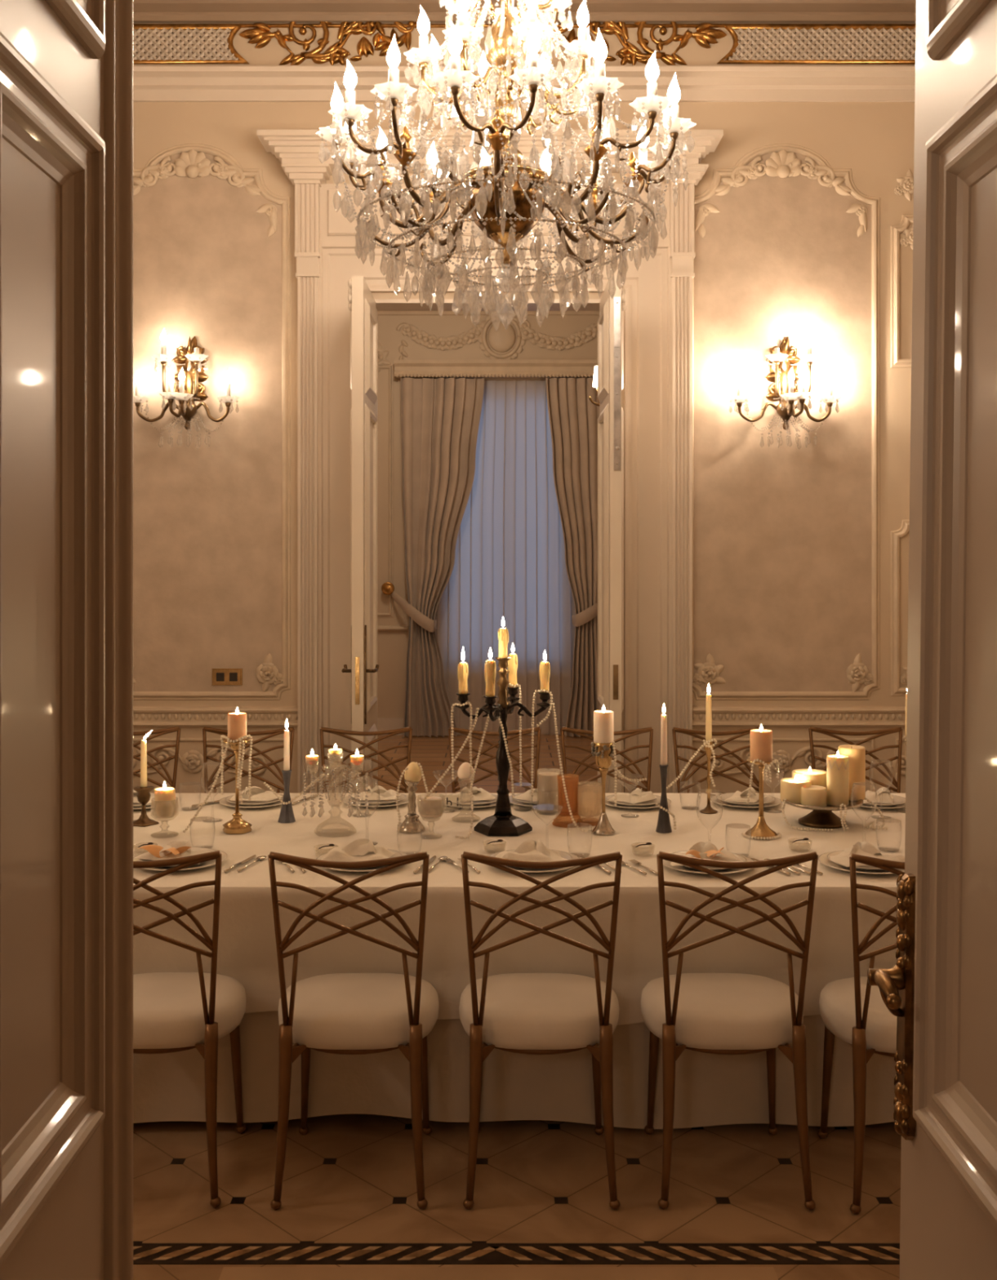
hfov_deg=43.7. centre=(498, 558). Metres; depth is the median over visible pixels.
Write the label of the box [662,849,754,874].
dinner plate
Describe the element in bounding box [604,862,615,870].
spoon
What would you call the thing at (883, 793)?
napkin
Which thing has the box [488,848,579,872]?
dinner plate
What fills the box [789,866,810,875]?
fork
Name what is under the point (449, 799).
place card
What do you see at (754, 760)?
strand
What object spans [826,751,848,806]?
pillar candle
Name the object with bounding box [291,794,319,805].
table knife
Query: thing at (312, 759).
tealight candle
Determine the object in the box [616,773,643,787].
bowl
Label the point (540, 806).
coupe glass
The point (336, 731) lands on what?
dining chair
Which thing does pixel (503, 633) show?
candle
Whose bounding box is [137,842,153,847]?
spoon
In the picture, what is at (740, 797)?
napkin
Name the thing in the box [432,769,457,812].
coupe glass
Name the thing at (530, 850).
napkin
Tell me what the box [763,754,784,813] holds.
wine glass
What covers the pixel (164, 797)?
pillar candle
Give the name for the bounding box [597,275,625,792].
door
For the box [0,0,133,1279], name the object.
door
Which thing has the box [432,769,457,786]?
bowl
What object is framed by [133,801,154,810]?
dinner plate
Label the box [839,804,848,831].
strand
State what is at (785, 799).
strand
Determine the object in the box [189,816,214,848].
water tumbler
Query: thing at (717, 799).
dinner plate
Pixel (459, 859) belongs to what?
fork
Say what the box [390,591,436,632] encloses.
tieback
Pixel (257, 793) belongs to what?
napkin
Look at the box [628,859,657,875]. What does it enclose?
fork
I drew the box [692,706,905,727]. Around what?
trim
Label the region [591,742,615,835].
candlestick
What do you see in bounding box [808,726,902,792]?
dining chair
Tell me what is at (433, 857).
table knife
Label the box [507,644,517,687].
candle
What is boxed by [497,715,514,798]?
strand
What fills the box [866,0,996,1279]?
door
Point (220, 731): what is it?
dining chair
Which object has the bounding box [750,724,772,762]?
pillar candle
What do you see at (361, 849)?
napkin
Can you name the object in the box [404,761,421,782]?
candle
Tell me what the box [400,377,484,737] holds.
curtain
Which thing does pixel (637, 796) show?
napkin
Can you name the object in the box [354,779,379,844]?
wine glass
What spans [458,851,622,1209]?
dining chair
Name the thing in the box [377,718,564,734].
baseboard
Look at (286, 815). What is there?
candlestick
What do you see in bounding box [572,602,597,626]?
tieback
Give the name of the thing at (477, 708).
strand
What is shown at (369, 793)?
napkin
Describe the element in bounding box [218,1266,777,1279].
trim
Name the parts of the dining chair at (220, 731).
post, rail, post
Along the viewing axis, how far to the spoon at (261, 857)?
3.82 m
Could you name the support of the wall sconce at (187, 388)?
attached to the wall at (803, 211)
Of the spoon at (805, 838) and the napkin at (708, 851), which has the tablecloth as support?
the spoon at (805, 838)
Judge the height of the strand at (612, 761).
0.082 m
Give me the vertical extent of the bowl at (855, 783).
0.155 m
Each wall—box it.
[133,21,915,792]
[377,315,599,718]
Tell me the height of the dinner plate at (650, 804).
0.024 m
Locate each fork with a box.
[279,861,294,872]
[444,857,468,872]
[457,857,479,873]
[613,860,646,875]
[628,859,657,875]
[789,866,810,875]
[797,863,822,875]
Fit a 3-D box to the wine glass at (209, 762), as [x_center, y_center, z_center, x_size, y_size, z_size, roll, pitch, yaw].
[-1.023,0.837,4.451,0.084,0.205,0.084,0,0,0]
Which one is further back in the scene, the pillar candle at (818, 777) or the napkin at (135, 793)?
the napkin at (135, 793)
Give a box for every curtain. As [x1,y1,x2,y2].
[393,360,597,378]
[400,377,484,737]
[434,380,575,734]
[546,377,599,737]
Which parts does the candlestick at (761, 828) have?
dish, stem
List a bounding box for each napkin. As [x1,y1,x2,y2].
[133,789,154,804]
[133,839,210,864]
[229,786,282,801]
[321,838,395,862]
[351,785,400,800]
[441,786,494,802]
[495,839,567,862]
[513,788,564,801]
[606,787,657,804]
[670,841,742,866]
[724,786,766,802]
[829,841,904,866]
[862,786,893,804]
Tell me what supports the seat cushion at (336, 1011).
on the dining chair at (336, 1013)
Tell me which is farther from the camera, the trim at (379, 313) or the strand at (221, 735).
the trim at (379, 313)
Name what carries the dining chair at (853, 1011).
on the floor
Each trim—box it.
[133,0,915,22]
[133,65,915,102]
[133,706,297,727]
[133,1243,899,1264]
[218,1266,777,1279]
[256,129,723,792]
[317,183,671,792]
[373,298,600,728]
[377,311,599,315]
[377,625,408,631]
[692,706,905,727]
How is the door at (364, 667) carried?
in the wall at (803, 211)
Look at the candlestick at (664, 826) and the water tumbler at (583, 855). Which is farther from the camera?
the candlestick at (664, 826)
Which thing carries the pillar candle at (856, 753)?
on the cake stand
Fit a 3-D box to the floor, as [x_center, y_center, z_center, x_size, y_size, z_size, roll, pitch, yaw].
[0.000,1.740,4.850,6.800,0.100,14.900,0,0,0]
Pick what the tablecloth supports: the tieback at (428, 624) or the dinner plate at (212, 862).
the dinner plate at (212, 862)
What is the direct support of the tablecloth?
on the dining table
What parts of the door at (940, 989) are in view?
handle, panel moulding, panel moulding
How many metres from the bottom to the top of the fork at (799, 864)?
0.010 m
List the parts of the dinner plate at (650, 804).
plate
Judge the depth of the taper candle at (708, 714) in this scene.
4.59 m
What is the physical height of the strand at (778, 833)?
0.010 m
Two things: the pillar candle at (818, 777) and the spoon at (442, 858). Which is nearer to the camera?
the spoon at (442, 858)
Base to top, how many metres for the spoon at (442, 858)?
0.010 m
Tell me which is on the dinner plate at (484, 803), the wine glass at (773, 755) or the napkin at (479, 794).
the napkin at (479, 794)
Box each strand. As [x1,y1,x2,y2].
[182,740,229,832]
[220,734,252,799]
[235,738,244,804]
[262,773,324,804]
[395,762,429,832]
[422,707,479,801]
[450,702,473,839]
[468,714,489,795]
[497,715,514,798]
[506,683,522,786]
[530,688,552,796]
[551,702,591,832]
[611,760,646,782]
[612,741,617,805]
[655,803,676,829]
[666,738,716,789]
[741,831,781,839]
[746,759,779,804]
[781,798,832,831]
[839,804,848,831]
[864,797,888,830]
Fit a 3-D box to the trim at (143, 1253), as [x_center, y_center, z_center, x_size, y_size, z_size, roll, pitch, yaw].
[0.000,1.689,3.022,5.200,0.002,0.090,0,0,0]
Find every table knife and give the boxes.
[191,800,218,807]
[223,854,255,872]
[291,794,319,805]
[413,855,435,873]
[580,856,611,874]
[750,857,790,875]
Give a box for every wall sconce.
[133,328,239,430]
[727,328,841,430]
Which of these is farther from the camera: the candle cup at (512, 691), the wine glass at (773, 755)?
the wine glass at (773, 755)
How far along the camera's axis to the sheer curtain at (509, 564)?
11.86 m
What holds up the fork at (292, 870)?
on the tablecloth
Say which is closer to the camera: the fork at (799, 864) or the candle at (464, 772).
the fork at (799, 864)
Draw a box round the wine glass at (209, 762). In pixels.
[200,761,224,822]
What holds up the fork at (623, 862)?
on the tablecloth
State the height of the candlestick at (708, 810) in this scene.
0.262 m
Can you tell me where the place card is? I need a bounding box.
[444,795,459,808]
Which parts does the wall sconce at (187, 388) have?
bulb, arm, bulb, arm, bulb, arm, bulb, arm, arm, arm, bulb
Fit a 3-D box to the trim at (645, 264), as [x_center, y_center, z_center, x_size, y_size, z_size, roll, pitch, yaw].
[-0.018,-0.119,6.412,1.820,3.618,0.055,0,0,0]
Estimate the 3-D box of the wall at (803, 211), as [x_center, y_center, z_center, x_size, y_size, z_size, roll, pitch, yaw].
[0.000,-0.710,6.445,6.828,4.800,0.390,0,0,0]
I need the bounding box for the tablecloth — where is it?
[133,792,905,1025]
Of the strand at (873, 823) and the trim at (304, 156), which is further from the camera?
the trim at (304, 156)
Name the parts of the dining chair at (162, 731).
rail, post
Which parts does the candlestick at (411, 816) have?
stem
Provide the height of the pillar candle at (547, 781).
0.060 m
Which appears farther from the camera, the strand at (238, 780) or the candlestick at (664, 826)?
the candlestick at (664, 826)
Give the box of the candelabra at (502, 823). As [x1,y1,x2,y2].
[454,657,551,835]
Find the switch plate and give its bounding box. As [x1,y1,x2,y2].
[212,668,242,684]
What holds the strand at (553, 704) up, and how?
hanging from the candelabra at (502, 823)
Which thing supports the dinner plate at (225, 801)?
on the tablecloth
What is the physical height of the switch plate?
0.086 m
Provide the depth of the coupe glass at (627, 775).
4.53 m
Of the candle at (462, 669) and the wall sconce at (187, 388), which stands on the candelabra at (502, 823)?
the candle at (462, 669)
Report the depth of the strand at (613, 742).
4.21 m
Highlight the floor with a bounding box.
[133,734,901,1279]
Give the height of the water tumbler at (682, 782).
0.095 m
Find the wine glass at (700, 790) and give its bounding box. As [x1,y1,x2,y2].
[696,789,722,839]
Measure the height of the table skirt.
0.670 m
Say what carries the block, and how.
in the glass vase
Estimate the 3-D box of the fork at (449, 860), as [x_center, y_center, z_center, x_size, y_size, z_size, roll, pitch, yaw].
[-0.128,0.934,3.785,0.020,0.010,0.175,0,0,-24]
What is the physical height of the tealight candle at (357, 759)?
0.054 m
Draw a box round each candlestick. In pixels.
[133,786,158,826]
[222,737,252,834]
[277,769,295,822]
[398,780,425,833]
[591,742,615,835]
[655,764,671,833]
[699,741,717,813]
[744,757,777,839]
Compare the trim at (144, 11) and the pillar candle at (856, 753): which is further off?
the trim at (144, 11)
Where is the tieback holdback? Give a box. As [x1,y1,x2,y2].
[381,582,394,595]
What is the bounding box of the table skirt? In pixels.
[133,1010,896,1128]
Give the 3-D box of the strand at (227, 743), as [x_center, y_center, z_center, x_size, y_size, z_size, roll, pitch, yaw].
[-0.993,0.775,4.224,0.160,0.318,0.024,0,0,3]
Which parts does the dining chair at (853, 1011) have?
leg, post, leg, seat frame, rail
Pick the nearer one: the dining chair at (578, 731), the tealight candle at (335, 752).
the tealight candle at (335, 752)
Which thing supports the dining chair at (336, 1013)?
on the floor
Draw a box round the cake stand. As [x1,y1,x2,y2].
[782,797,863,828]
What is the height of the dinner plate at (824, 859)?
0.024 m
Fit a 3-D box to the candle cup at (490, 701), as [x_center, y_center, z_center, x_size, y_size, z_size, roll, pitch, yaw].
[-0.027,0.490,4.155,0.060,0.058,0.058,0,0,0]
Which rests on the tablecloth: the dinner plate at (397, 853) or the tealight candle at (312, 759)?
the dinner plate at (397, 853)
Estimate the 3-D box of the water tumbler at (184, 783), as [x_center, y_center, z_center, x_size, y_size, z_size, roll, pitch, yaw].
[-1.154,0.891,4.657,0.080,0.095,0.080,0,0,0]
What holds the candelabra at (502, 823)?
on the tablecloth
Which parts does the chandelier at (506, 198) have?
bulb, bulb, bulb, bulb, bulb, arm, bulb, bulb, arm, bulb, arm, bulb, arm, bulb, arm, arm, arm, arm, bulb, bulb, arm, arm, arm, central stem, lamp shade, arm, arm, arm, bulb, bulb, arm, arm, bulb, bulb, arm, arm, arm, arm, bulb, arm, bulb, bulb, bulb, bulb, bulb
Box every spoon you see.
[137,842,153,847]
[237,855,266,871]
[428,856,448,872]
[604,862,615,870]
[763,858,799,875]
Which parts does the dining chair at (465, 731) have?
post, rail, post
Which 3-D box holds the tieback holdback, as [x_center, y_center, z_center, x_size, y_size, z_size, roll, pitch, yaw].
[-1.050,0.288,11.847,0.124,0.122,0.107,0,0,0]
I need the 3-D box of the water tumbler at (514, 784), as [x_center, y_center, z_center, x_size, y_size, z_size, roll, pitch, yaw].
[0.089,0.891,4.642,0.080,0.095,0.080,0,0,0]
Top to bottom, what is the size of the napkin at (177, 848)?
0.049 m
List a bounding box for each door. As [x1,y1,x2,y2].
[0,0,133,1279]
[341,275,378,792]
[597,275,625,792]
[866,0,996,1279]
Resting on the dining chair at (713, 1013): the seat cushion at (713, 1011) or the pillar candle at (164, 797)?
the seat cushion at (713, 1011)
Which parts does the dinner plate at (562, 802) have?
plate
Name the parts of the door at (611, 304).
panel moulding, panel moulding, panel moulding, strike plate, panel moulding, panel moulding, panel moulding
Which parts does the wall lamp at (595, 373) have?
lamp shade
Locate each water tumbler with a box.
[178,782,200,810]
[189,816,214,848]
[396,822,422,854]
[511,782,533,811]
[566,822,591,857]
[679,781,700,809]
[724,823,751,857]
[875,817,902,852]
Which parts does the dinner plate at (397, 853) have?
plate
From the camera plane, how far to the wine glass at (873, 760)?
4.50 m
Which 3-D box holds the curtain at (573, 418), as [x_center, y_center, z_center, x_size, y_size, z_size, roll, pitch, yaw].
[0.806,-0.010,11.735,0.717,3.380,0.148,0,0,1]
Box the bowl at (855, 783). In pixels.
[850,782,877,826]
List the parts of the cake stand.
plate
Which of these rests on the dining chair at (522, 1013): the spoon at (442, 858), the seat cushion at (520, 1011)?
the seat cushion at (520, 1011)
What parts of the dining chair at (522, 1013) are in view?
post, leg, seat frame, rail, leg, leg, post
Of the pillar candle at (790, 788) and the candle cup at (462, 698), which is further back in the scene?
the pillar candle at (790, 788)
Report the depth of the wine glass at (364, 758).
4.54 m
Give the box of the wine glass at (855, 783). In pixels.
[850,782,877,845]
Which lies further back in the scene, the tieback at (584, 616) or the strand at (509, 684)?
the tieback at (584, 616)
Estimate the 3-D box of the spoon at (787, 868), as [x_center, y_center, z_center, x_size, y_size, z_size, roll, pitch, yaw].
[0.859,0.934,3.771,0.028,0.010,0.185,0,0,-20]
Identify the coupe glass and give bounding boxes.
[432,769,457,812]
[531,804,562,825]
[616,773,643,817]
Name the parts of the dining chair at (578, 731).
post, rail, post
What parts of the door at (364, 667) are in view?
handle, panel moulding, panel moulding, panel moulding, panel moulding, panel moulding, panel moulding, handle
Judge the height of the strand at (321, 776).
0.146 m
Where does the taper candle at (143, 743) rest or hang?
on the candlestick at (143, 795)
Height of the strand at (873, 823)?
0.095 m
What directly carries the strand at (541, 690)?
hanging from the candelabra at (502, 823)
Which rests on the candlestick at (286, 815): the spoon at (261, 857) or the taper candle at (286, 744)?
the taper candle at (286, 744)
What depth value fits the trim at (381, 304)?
6.51 m
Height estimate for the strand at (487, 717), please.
0.301 m
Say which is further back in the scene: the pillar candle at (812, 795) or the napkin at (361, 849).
the pillar candle at (812, 795)
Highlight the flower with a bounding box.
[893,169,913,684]
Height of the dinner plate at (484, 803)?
0.024 m
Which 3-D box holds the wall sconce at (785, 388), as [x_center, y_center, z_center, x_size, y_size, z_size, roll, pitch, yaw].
[1.458,-0.859,6.305,0.585,0.613,0.270,0,0,0]
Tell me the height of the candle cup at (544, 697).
0.058 m
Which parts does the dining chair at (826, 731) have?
post, rail, post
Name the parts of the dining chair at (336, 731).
post, rail, post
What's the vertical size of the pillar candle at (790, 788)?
0.092 m
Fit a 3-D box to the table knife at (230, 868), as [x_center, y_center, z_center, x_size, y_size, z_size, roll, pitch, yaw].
[-0.787,0.934,3.812,0.014,0.012,0.212,0,0,14]
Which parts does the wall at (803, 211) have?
lattice panel, lattice frame, wallpaper panel, wainscot moulding, panel moulding, overdoor panel, wallpaper panel, wainscot moulding, panel moulding, lattice frame, lattice panel, narrow panel moulding, wainscot moulding, narrow panel moulding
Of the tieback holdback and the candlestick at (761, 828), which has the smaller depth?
the candlestick at (761, 828)
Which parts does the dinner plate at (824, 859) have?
plate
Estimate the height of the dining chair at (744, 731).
0.931 m
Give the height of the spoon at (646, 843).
0.040 m
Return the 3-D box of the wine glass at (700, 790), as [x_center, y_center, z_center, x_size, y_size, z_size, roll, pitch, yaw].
[0.665,0.837,3.921,0.084,0.205,0.084,0,0,0]
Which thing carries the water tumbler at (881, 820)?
on the tablecloth
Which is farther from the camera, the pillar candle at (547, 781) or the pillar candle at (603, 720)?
the pillar candle at (547, 781)
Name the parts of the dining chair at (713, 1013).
leg, post, leg, seat frame, rail, leg, leg, post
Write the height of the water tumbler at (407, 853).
0.095 m
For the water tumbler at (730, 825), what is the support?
on the tablecloth
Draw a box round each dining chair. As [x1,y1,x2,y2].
[133,726,180,789]
[133,850,245,1207]
[202,726,294,792]
[267,851,438,1209]
[319,726,412,792]
[448,726,541,792]
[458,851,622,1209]
[560,726,653,792]
[640,851,817,1209]
[671,726,764,792]
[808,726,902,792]
[817,853,904,1214]
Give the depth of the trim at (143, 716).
6.42 m
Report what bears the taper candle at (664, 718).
on the candlestick at (664, 826)
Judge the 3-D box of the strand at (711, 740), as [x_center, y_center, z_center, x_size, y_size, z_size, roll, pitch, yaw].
[0.705,0.758,4.565,0.207,0.188,0.022,0,0,-11]
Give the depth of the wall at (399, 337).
11.90 m
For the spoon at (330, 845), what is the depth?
3.92 m
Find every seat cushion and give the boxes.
[133,972,245,1048]
[278,973,438,1049]
[458,973,619,1049]
[640,973,803,1049]
[818,976,897,1053]
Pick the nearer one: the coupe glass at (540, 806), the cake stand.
the coupe glass at (540, 806)
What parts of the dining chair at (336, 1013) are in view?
post, leg, leg, rail, seat frame, leg, post, leg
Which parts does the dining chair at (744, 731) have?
post, rail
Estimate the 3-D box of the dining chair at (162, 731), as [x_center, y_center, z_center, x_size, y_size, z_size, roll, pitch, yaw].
[-1.630,1.224,5.389,0.446,0.931,0.463,0,0,-3]
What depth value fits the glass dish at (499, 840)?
3.98 m
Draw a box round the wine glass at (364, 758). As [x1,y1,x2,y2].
[350,757,373,816]
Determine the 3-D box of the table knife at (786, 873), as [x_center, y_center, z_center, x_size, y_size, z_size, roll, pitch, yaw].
[0.824,0.934,3.775,0.014,0.012,0.212,0,0,-20]
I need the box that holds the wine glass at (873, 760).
[868,759,893,818]
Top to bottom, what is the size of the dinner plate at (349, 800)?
0.024 m
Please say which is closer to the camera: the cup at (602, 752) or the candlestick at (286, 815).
the cup at (602, 752)
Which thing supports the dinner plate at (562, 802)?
on the tablecloth
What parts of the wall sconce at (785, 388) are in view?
bulb, arm, arm, arm, bulb, arm, bulb, arm, bulb, arm, bulb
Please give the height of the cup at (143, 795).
0.061 m
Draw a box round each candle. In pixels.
[140,730,151,786]
[153,781,175,817]
[227,706,246,740]
[283,720,289,770]
[305,748,318,764]
[328,743,342,755]
[350,749,364,764]
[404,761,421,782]
[420,795,442,817]
[457,647,468,693]
[457,762,473,779]
[484,647,496,697]
[497,617,508,657]
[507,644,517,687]
[537,772,559,791]
[539,650,550,693]
[593,705,613,742]
[660,704,666,765]
[705,684,711,741]
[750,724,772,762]
[780,775,811,803]
[791,767,826,797]
[800,785,826,806]
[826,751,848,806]
[838,744,865,800]
[905,693,906,737]
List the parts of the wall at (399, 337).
panel moulding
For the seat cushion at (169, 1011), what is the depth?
3.35 m
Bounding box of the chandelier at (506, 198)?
[315,0,695,286]
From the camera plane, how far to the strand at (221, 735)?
4.25 m
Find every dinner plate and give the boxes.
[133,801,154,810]
[133,846,226,871]
[218,793,283,808]
[315,848,407,871]
[341,793,408,808]
[440,794,497,808]
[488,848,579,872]
[508,792,576,807]
[600,794,671,809]
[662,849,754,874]
[710,792,782,808]
[817,850,904,874]
[859,795,905,809]
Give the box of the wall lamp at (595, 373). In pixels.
[588,365,599,406]
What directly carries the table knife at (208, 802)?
on the tablecloth
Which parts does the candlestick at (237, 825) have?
stem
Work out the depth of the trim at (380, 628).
11.87 m
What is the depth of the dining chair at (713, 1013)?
3.27 m
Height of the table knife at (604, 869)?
0.012 m
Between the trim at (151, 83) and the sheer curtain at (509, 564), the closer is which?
the trim at (151, 83)
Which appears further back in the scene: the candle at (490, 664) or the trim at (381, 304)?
the trim at (381, 304)
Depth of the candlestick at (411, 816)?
4.27 m
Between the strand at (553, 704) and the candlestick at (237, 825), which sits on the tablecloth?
the candlestick at (237, 825)
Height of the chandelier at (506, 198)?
2.328 m
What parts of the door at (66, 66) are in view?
panel moulding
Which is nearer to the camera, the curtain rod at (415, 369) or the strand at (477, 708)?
the strand at (477, 708)
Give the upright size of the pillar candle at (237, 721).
0.110 m
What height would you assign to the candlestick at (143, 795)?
0.131 m
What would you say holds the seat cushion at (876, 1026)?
on the dining chair at (853, 1011)
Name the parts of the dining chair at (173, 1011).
seat frame, rail, leg, post, leg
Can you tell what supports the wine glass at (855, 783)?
on the tablecloth
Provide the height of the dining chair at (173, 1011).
0.931 m
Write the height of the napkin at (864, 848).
0.048 m
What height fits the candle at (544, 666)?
0.148 m
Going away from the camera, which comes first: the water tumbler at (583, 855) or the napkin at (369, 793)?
the water tumbler at (583, 855)
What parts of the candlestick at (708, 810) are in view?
stem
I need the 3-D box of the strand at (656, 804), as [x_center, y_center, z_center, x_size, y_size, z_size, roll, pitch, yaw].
[0.573,0.884,4.255,0.072,0.090,0.025,0,0,0]
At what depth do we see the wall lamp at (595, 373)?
10.38 m
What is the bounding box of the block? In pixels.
[538,790,558,812]
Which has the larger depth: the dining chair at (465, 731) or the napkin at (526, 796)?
the dining chair at (465, 731)
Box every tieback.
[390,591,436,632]
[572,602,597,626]
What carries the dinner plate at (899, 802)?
on the tablecloth
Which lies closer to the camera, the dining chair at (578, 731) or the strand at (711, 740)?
the strand at (711, 740)
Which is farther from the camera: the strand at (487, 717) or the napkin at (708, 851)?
the strand at (487, 717)
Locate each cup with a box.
[133,786,154,804]
[222,737,252,751]
[454,693,470,711]
[481,695,499,713]
[506,686,519,702]
[536,692,551,709]
[593,742,613,768]
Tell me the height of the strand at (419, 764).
0.236 m
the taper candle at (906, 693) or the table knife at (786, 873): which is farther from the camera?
the taper candle at (906, 693)

